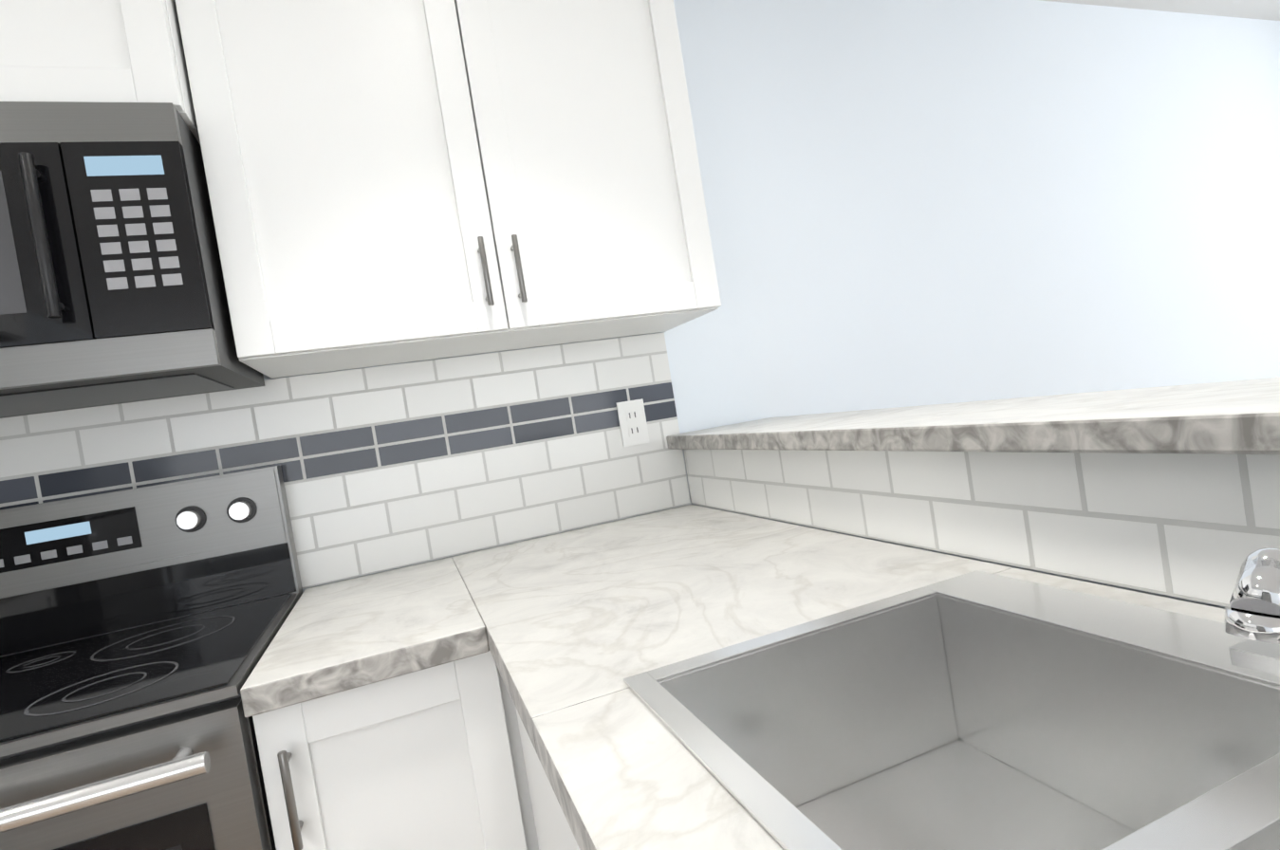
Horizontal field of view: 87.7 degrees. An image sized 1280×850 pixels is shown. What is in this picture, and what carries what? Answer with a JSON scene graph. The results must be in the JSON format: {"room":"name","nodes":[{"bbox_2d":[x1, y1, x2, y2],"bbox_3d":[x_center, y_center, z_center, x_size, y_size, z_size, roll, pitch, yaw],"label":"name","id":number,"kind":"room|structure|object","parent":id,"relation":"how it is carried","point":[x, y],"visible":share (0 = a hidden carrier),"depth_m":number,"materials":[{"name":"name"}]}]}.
{"room":"kitchen","nodes":[
{"label":"kitchen","id":0,"kind":"room"},
{"bbox_2d":[262,0,1279,593],"bbox_3d":[0.689,-0.152,2.054,6.850,2.360,0.100,-10,2,-20],"label":"wall","id":1,"kind":"structure","parent":0,"point":[908,203],"depth_m":2.16,"materials":[{"name":"blue paint"}]},
{"bbox_2d":[0,0,201,129],"bbox_3d":[-1.191,-0.639,1.121,0.768,0.389,0.392,-10,2,-20],"label":"upper cabinet","id":2,"kind":"object","parent":1,"relation":"attached to","point":[51,50],"depth_m":1.04,"materials":[{"name":"white paint"}]},
{"bbox_2d":[0,101,265,418],"bbox_3d":[-1.117,-0.238,1.103,0.750,0.422,0.438,-10,2,-20],"label":"microwave","id":3,"kind":"object","parent":2,"relation":"attached to","point":[112,288],"visible":0.98,"depth_m":1.02,"materials":[{"name":"grey metal"}]},
{"bbox_2d":[0,333,686,588],"bbox_3d":[-1.145,0.193,1.318,2.640,0.462,0.008,-10,2,-20],"label":"backsplash","id":4,"kind":"structure","parent":1,"relation":"attached to","point":[397,466],"depth_m":1.54,"materials":[{"name":"tile"}]},
{"bbox_2d":[615,398,649,446],"bbox_3d":[-0.018,-0.006,1.726,0.072,0.116,0.008,-10,2,-20],"label":"electrical outlet","id":5,"kind":"object","parent":4,"relation":"attached to","point":[633,423],"visible":1,"depth_m":1.72,"materials":[{"name":"white plastic"}]},
{"bbox_2d":[178,0,721,378],"bbox_3d":[-0.373,-0.564,1.446,0.938,0.777,0.338,-10,2,-20],"label":"upper cabinet","id":6,"kind":"object","parent":1,"relation":"attached to","point":[400,180],"depth_m":1.27,"materials":[{"name":"white paint"}]},
{"bbox_2d":[693,503,1224,609],"bbox_3d":[0.736,0.534,0.505,0.118,1.068,2.799,-10,2,-20],"label":"wall","id":7,"kind":"structure","parent":0,"point":[1164,596],"depth_m":0.85,"materials":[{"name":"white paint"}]},
{"bbox_2d":[660,333,1279,607],"bbox_3d":[0.580,-0.061,0.468,0.009,0.462,2.800,-10,2,-20],"label":"backsplash","id":8,"kind":"structure","parent":7,"relation":"attached to","point":[1183,526],"depth_m":0.80,"materials":[{"name":"tile"}]},
{"bbox_2d":[666,377,1279,454],"bbox_3d":[0.705,-0.022,0.495,0.328,0.036,2.827,-10,2,-20],"label":"bar ledge","id":9,"kind":"object","parent":7,"relation":"on","point":[1234,417],"visible":1,"depth_m":0.79,"materials":[{"name":"stone"}]},
{"bbox_2d":[1039,0,1279,20],"bbox_3d":[1.587,-1.455,-0.972,6.850,0.080,6.480,-10,2,-20],"label":"ceiling","id":10,"kind":"structure","parent":0,"point":[1266,9],"depth_m":2.54,"materials":[{"name":"paint"}]},
{"bbox_3d":[1.971,0.954,-0.912,6.850,0.080,6.480,-10,2,-20],"label":"floor","id":11,"kind":"structure","parent":0,"visible":0},
{"bbox_2d":[0,465,302,849],"bbox_3d":[-0.918,0.723,1.003,0.758,1.190,0.698,-10,2,-20],"label":"stove","id":12,"kind":"object","parent":11,"relation":"on","point":[139,628],"visible":0.98,"depth_m":1.06,"materials":[{"name":"grey metal"}]},
{"bbox_2d":[252,650,538,849],"bbox_3d":[-0.387,0.792,1.242,0.358,0.876,0.629,-10,2,-20],"label":"base cabinet","id":13,"kind":"object","parent":11,"relation":"on","point":[431,758],"visible":0.69,"depth_m":0.92,"materials":[{"name":"white paint"}]},
{"bbox_2d":[240,558,475,717],"bbox_3d":[-0.480,0.344,1.198,0.295,0.038,0.661,-10,2,-20],"label":"countertop","id":14,"kind":"structure","parent":13,"relation":"on","point":[342,636],"depth_m":1.00,"materials":[{"name":"stone"}]},
{"bbox_2d":[515,707,579,849],"bbox_3d":[0.209,0.705,0.930,0.601,0.876,0.368,-10,2,-20],"label":"base cabinet","id":15,"kind":"object","parent":11,"relation":"on","point":[553,830],"depth_m":0.72,"materials":[{"name":"white paint"}]},
{"bbox_2d":[445,504,1224,849],"bbox_3d":[0.331,0.236,0.347,0.628,0.038,2.821,-10,2,-20],"label":"countertop","id":16,"kind":"structure","parent":15,"relation":"on","point":[570,630],"depth_m":0.85,"materials":[{"name":"stone"}]},
{"bbox_2d":[623,547,1279,849],"bbox_3d":[0.347,0.214,0.374,0.480,0.355,0.828,-10,2,-20],"label":"sink","id":17,"kind":"object","parent":16,"relation":"in","point":[976,710],"visible":0.98,"depth_m":0.67,"materials":[{"name":"silver metal"}]},
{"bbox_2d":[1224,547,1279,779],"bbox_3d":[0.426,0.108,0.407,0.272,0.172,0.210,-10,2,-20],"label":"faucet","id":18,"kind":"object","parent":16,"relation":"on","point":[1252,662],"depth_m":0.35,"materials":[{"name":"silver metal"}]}
]}

